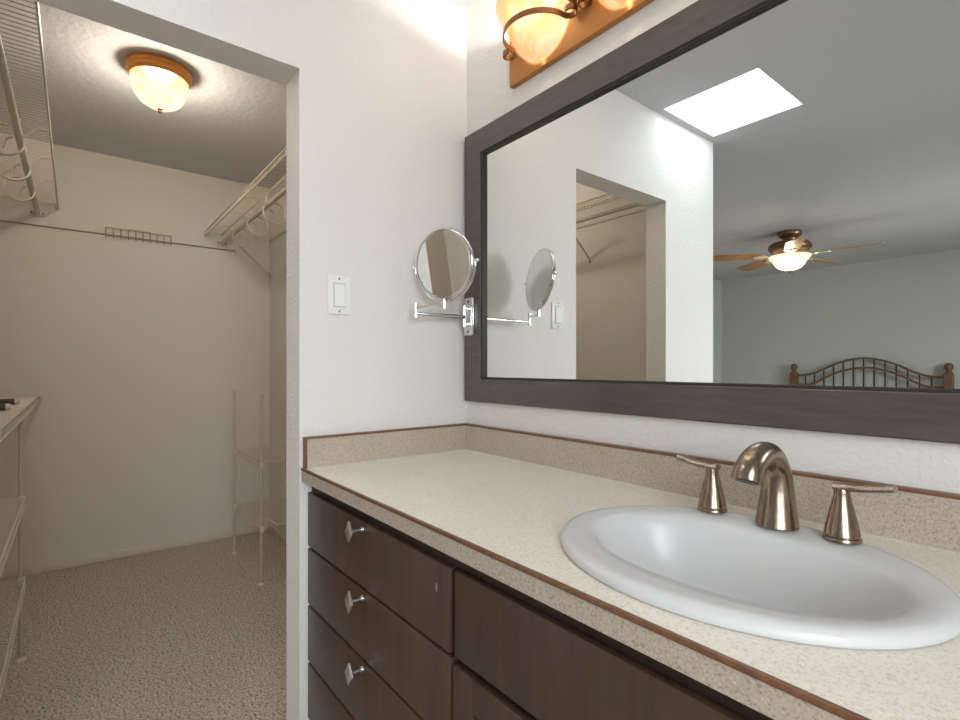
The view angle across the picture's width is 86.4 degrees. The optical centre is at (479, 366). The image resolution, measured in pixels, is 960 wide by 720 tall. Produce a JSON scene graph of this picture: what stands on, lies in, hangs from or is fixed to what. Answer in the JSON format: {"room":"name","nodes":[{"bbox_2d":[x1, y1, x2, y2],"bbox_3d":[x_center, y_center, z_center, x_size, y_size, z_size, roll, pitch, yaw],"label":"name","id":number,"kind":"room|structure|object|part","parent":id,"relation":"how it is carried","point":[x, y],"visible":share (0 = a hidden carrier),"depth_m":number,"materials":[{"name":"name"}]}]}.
{"room":"bathroom","nodes":[
{"label":"bathroom","id":0,"kind":"room"},
{"bbox_2d":[0,133,268,570],"bbox_3d":[-2.235,-0.054,3.165,1.760,2.440,0.120,0,0,-38],"label":"wall","id":1,"kind":"structure","parent":0,"point":[136,353],"depth_m":3.14,"materials":[{"name":"beige paint"}]},
{"bbox_2d":[0,35,44,216],"bbox_3d":[-1.804,-0.864,2.012,0.064,0.036,2.224,0,0,-38],"label":"closet rod","id":2,"kind":"object","parent":1,"relation":"attached to","point":[5,80],"visible":0.98,"depth_m":1.78,"materials":[{"name":"beige"}]},
{"bbox_2d":[0,220,236,253],"bbox_3d":[-2.201,-0.794,3.108,1.338,0.030,0.012,0,0,-38],"label":"wall rail","id":3,"kind":"object","parent":1,"relation":"attached to","point":[235,250],"visible":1,"depth_m":3.02,"materials":[{"name":"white metal"}]},
{"bbox_2d":[105,227,171,244],"bbox_3d":[-2.108,-0.811,3.166,0.342,0.076,0.034,0,0,-38],"label":"rack","id":4,"kind":"object","parent":3,"relation":"hanging from","point":[150,233],"visible":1,"depth_m":3.16,"materials":[{"name":"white metal"}]},
{"bbox_2d":[0,523,267,580],"bbox_3d":[-2.116,1.141,3.175,1.560,0.050,0.012,0,0,-38],"label":"baseboard","id":5,"kind":"structure","parent":1,"relation":"attached to","point":[90,559],"depth_m":3.12,"materials":[{"name":"beige paint"}]},
{"bbox_2d":[217,187,285,245],"bbox_3d":[-1.060,-0.836,2.600,0.064,0.036,2.224,0,0,-38],"label":"closet rod","id":6,"kind":"object","parent":1,"relation":"attached to","point":[282,192],"visible":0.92,"depth_m":2.82,"materials":[{"name":"beige"}]},
{"bbox_2d":[0,530,285,719],"bbox_3d":[-2.630,1.216,-0.115,6.854,0.100,4.930,0,0,-38],"label":"floor","id":7,"kind":"structure","parent":0,"point":[189,632],"depth_m":2.19,"materials":[{"name":"carpet"}]},
{"bbox_2d":[0,394,41,700],"bbox_3d":[-1.985,0.662,2.016,0.319,1.008,1.992,0,0,-38],"label":"shelving unit","id":8,"kind":"object","parent":7,"relation":"on","point":[9,419],"visible":1,"depth_m":1.89,"materials":[{"name":"white metal"}]},
{"bbox_2d":[0,404,10,410],"bbox_3d":[-1.845,0.149,1.815,0.266,0.026,0.026,0,0,-34],"label":"tube","id":9,"kind":"object","parent":8,"relation":"on","point":[2,406],"visible":1,"depth_m":1.87,"materials":[{"name":"grey"}]},
{"bbox_2d":[0,399,19,404],"bbox_3d":[-2.078,0.149,2.109,0.267,0.026,0.026,0,0,-32],"label":"tube","id":10,"kind":"object","parent":8,"relation":"on","point":[2,401],"visible":1,"depth_m":2.16,"materials":[{"name":"grey"}]},
{"bbox_3d":[-1.652,0.855,1.587,0.308,0.031,0.905,0,0,-38],"label":"shelf","id":11,"kind":"part","parent":8,"relation":"part of","materials":[{"name":"white metal"}]},
{"bbox_3d":[-1.652,0.533,1.587,0.308,0.031,0.905,0,0,-38],"label":"shelf","id":12,"kind":"part","parent":8,"relation":"part of","materials":[{"name":"white metal"}]},
{"bbox_3d":[-1.987,0.181,2.010,0.308,0.031,1.985,0,0,-38],"label":"shelf","id":13,"kind":"part","parent":8,"relation":"part of","materials":[{"name":"white metal"}]},
{"bbox_2d":[231,390,285,585],"bbox_3d":[-1.243,0.655,3.051,0.316,1.022,0.624,0,0,-38],"label":"shelving unit","id":14,"kind":"object","parent":7,"relation":"on","point":[260,465],"visible":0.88,"depth_m":3.01,"materials":[{"name":"white metal"}]},
{"bbox_3d":[-1.227,0.533,3.055,0.286,0.031,0.588,0,0,-38],"label":"shelf","id":15,"kind":"part","parent":14,"relation":"part of","materials":[{"name":"white metal"}]},
{"bbox_3d":[-1.227,0.874,3.055,0.286,0.031,0.588,0,0,-38],"label":"shelf","id":16,"kind":"part","parent":14,"relation":"part of","materials":[{"name":"white metal"}]},
{"bbox_2d":[308,487,460,719],"bbox_3d":[-0.064,0.746,1.350,0.606,0.840,0.714,0,0,-38],"label":"base cabinet","id":17,"kind":"object","parent":7,"relation":"on","point":[381,599],"visible":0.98,"depth_m":1.14,"materials":[{"name":"black wood"}]},
{"bbox_3d":[-0.266,0.925,1.192,0.020,0.157,0.708,0,0,-38],"label":"drawer","id":18,"kind":"part","parent":17,"relation":"part of","materials":[{"name":"brown wood"}]},
{"bbox_3d":[-0.286,0.700,1.173,0.037,0.051,0.038,0,0,-38],"label":"knob","id":19,"kind":"part","parent":17,"relation":"part of","materials":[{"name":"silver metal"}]},
{"bbox_3d":[-0.286,0.536,1.173,0.037,0.051,0.038,0,0,-38],"label":"knob","id":20,"kind":"part","parent":17,"relation":"part of","materials":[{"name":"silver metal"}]},
{"bbox_3d":[-0.286,0.376,1.173,0.037,0.051,0.038,0,0,-38],"label":"knob","id":21,"kind":"part","parent":17,"relation":"part of","materials":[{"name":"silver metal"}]},
{"bbox_3d":[-0.266,0.761,1.192,0.020,0.157,0.708,0,0,-38],"label":"drawer","id":22,"kind":"part","parent":17,"relation":"part of","materials":[{"name":"brown wood"}]},
{"bbox_3d":[-0.266,0.435,1.192,0.020,0.153,0.708,0,0,-38],"label":"drawer","id":23,"kind":"part","parent":17,"relation":"part of","materials":[{"name":"brown wood"}]},
{"bbox_3d":[-0.259,0.342,1.194,0.009,0.031,0.712,0,0,-38],"label":"rail","id":24,"kind":"part","parent":17,"relation":"part of","materials":[{"name":"black wood"}]},
{"bbox_2d":[453,560,773,719],"bbox_3d":[0.603,0.746,0.491,0.512,0.840,1.458,0,0,-38],"label":"base cabinet","id":25,"kind":"object","parent":7,"relation":"on","point":[521,657],"visible":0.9,"depth_m":0.72,"materials":[{"name":"black wood"}]},
{"bbox_3d":[0.071,0.788,0.767,0.020,0.526,0.358,0,0,-38],"label":"door","id":26,"kind":"part","parent":25,"relation":"part of","materials":[{"name":"brown wood"}]},
{"bbox_2d":[301,423,959,719],"bbox_3d":[0.396,0.263,0.785,0.589,0.125,2.175,0,0,-38],"label":"countertop","id":27,"kind":"structure","parent":25,"relation":"on","point":[496,501],"depth_m":0.88,"materials":[{"name":"beige laminate"}]},
{"bbox_2d":[560,505,959,650],"bbox_3d":[0.368,0.348,0.764,0.443,0.156,0.527,0,0,-38],"label":"sink","id":28,"kind":"object","parent":27,"relation":"in","point":[730,571],"visible":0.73,"depth_m":0.75,"materials":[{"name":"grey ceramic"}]},
{"bbox_2d":[676,442,897,544],"bbox_3d":[0.460,0.198,0.849,0.166,0.149,0.345,0,0,-38],"label":"faucet","id":29,"kind":"object","parent":27,"relation":"on","point":[765,465],"visible":1,"depth_m":0.84,"materials":[{"name":"silver metal"}]},
{"bbox_3d":[0.420,0.184,0.986,0.022,0.022,0.080,0,0,-40],"label":"lever","id":30,"kind":"part","parent":29,"relation":"part of","materials":[{"name":"silver metal"}]},
{"bbox_3d":[0.438,0.224,0.964,0.049,0.076,0.049,0,0,-38],"label":"handle","id":31,"kind":"part","parent":29,"relation":"part of","materials":[{"name":"silver metal"}]},
{"bbox_3d":[0.467,0.198,0.840,0.166,0.149,0.067,0,0,-38],"label":"spout","id":32,"kind":"part","parent":29,"relation":"part of","materials":[{"name":"silver metal"}]},
{"bbox_3d":[0.567,0.224,0.801,0.049,0.076,0.049,0,0,-38],"label":"handle","id":33,"kind":"part","parent":29,"relation":"part of","materials":[{"name":"silver metal"}]},
{"bbox_3d":[0.584,0.184,0.778,0.022,0.022,0.080,0,0,-36],"label":"lever","id":34,"kind":"part","parent":29,"relation":"part of","materials":[{"name":"silver metal"}]},
{"bbox_2d":[0,0,475,187],"bbox_3d":[-2.630,-1.334,-0.115,6.854,0.120,4.930,0,0,-38],"label":"ceiling","id":35,"kind":"structure","parent":0,"point":[230,124],"depth_m":2.50,"materials":[{"name":"grey paint"}]},
{"bbox_2d":[125,52,192,113],"bbox_3d":[-1.371,-1.178,2.191,0.247,0.190,0.247,0,0,-38],"label":"ceiling light","id":36,"kind":"object","parent":35,"relation":"attached to","point":[155,72],"visible":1,"depth_m":2.19,"materials":[{"name":"orange metal"}]},
{"bbox_2d":[33,0,465,719],"bbox_3d":[-0.775,-0.054,1.320,1.763,2.440,0.114,0,0,-38],"label":"wall","id":37,"kind":"structure","parent":0,"point":[376,89],"depth_m":1.56,"materials":[{"name":"white paint"}]},
{"bbox_2d":[328,275,349,314],"bbox_3d":[-0.419,-0.213,1.523,0.070,0.115,0.009,0,0,-38],"label":"light switch","id":38,"kind":"object","parent":37,"relation":"attached to","point":[338,286],"visible":1,"depth_m":1.52,"materials":[{"name":"white plastic"}]},
{"bbox_2d":[269,0,959,534],"bbox_3d":[-0.054,-0.054,1.927,0.120,2.440,4.730,0,0,-38],"label":"wall","id":39,"kind":"structure","parent":0,"point":[929,465],"depth_m":1.36,"materials":[{"name":"white paint"}]},
{"bbox_2d":[203,147,285,277],"bbox_3d":[-0.981,-0.764,2.661,0.430,0.274,2.227,0,0,-38],"label":"wire shelf","id":40,"kind":"object","parent":39,"relation":"attached to","point":[234,203],"visible":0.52,"depth_m":2.90,"materials":[{"name":"beige metal"}]},
{"bbox_2d":[218,223,251,246],"bbox_3d":[-1.523,-0.820,3.181,0.194,0.138,0.022,0,0,-38],"label":"hook","id":41,"kind":"object","parent":40,"relation":"attached to","point":[247,231],"visible":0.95,"depth_m":3.19,"materials":[{"name":"beige plastic"}]},
{"bbox_2d":[231,210,267,235],"bbox_3d":[-1.312,-0.820,2.914,0.194,0.138,0.022,0,0,-38],"label":"hook","id":42,"kind":"object","parent":40,"relation":"attached to","point":[263,219],"visible":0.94,"depth_m":2.92,"materials":[{"name":"beige plastic"}]},
{"bbox_2d":[246,196,285,223],"bbox_3d":[-1.113,-0.820,2.663,0.194,0.138,0.022,0,0,-38],"label":"hook","id":43,"kind":"object","parent":40,"relation":"attached to","point":[277,203],"visible":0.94,"depth_m":2.67,"materials":[{"name":"beige plastic"}]},
{"bbox_2d":[268,523,285,543],"bbox_3d":[-0.815,1.141,2.780,0.012,0.050,2.224,0,0,-38],"label":"baseboard","id":44,"kind":"structure","parent":39,"relation":"attached to","point":[272,529],"depth_m":3.48,"materials":[{"name":"beige paint"}]},
{"bbox_2d":[496,0,653,88],"bbox_3d":[0.320,-0.965,1.226,0.161,0.170,0.890,0,0,-38],"label":"vanity light","id":45,"kind":"object","parent":39,"relation":"attached to","point":[540,33],"visible":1,"depth_m":1.41,"materials":[{"name":"orange metal"}]},
{"bbox_3d":[0.130,-0.972,1.450,0.141,0.155,0.276,0,0,-38],"label":"lamp shade","id":46,"kind":"part","parent":45,"relation":"part of","materials":[{"name":"white glass"}]},
{"bbox_3d":[0.314,-0.972,1.217,0.141,0.155,0.276,0,0,-38],"label":"lamp shade","id":47,"kind":"part","parent":45,"relation":"part of","materials":[{"name":"white glass"}]},
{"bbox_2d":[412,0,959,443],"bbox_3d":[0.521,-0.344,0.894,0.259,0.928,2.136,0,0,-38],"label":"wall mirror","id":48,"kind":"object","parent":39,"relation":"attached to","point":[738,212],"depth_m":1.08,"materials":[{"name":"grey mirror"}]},
{"bbox_3d":[-0.157,-0.186,1.590,0.103,0.012,0.010,0,0,26],"label":"arm","id":49,"kind":"part","parent":48,"relation":"part of","materials":[{"name":"silver metal"}]},
{"bbox_3d":[-0.129,-0.170,1.684,0.207,0.018,0.018,0,0,-44],"label":"arm","id":50,"kind":"part","parent":48,"relation":"part of","materials":[{"name":"silver metal"}]},
{"bbox_3d":[-0.110,-0.192,1.567,0.013,0.029,0.013,0,0,-38],"label":"stem","id":51,"kind":"part","parent":48,"relation":"part of","materials":[{"name":"silver metal"}]},
{"bbox_2d":[418,231,469,296],"bbox_3d":[-0.112,-0.312,1.559,0.197,0.196,0.024,0,0,32],"label":"mirror glass","id":52,"kind":"object","parent":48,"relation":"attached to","point":[443,256],"depth_m":1.56,"materials":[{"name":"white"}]},
{"bbox_3d":[-0.063,-0.264,1.616,0.240,0.313,0.263,0,0,-38],"label":"makeup mirror","id":53,"kind":"part","parent":48,"relation":"part of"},
{"bbox_2d":[465,426,959,552],"bbox_3d":[0.625,0.247,0.954,0.019,0.082,2.156,0,0,-38],"label":"backsplash","id":54,"kind":"structure","parent":39,"relation":"attached to","point":[926,520],"depth_m":1.07,"materials":[{"name":"beige laminate"}]},
{"bbox_3d":[-2.116,-0.054,1.756,0.203,2.440,2.236,0,0,-38],"label":"wall","id":55,"kind":"structure","parent":0,"visible":0},
{"bbox_2d":[0,0,60,209],"bbox_3d":[-1.883,-0.806,1.947,0.409,0.257,2.226,0,0,-38],"label":"wire shelf","id":56,"kind":"object","parent":55,"relation":"attached to","point":[57,206],"visible":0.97,"depth_m":1.88,"materials":[{"name":"beige metal"}]},
{"bbox_2d":[0,118,47,155],"bbox_3d":[-1.722,-0.851,1.900,0.179,0.144,0.022,0,0,-38],"label":"hook","id":57,"kind":"object","parent":56,"relation":"attached to","point":[1,123],"visible":0.88,"depth_m":1.90,"materials":[{"name":"beige plastic"}]},
{"bbox_2d":[0,148,50,180],"bbox_3d":[-1.927,-0.851,2.159,0.179,0.144,0.022,0,0,-38],"label":"hook","id":58,"kind":"object","parent":56,"relation":"attached to","point":[35,160],"visible":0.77,"depth_m":2.15,"materials":[{"name":"beige plastic"}]},
{"bbox_2d":[3,172,53,201],"bbox_3d":[-2.138,-0.851,2.425,0.179,0.144,0.022,0,0,-38],"label":"hook","id":59,"kind":"object","parent":56,"relation":"attached to","point":[6,180],"visible":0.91,"depth_m":2.40,"materials":[{"name":"beige plastic"}]}
]}

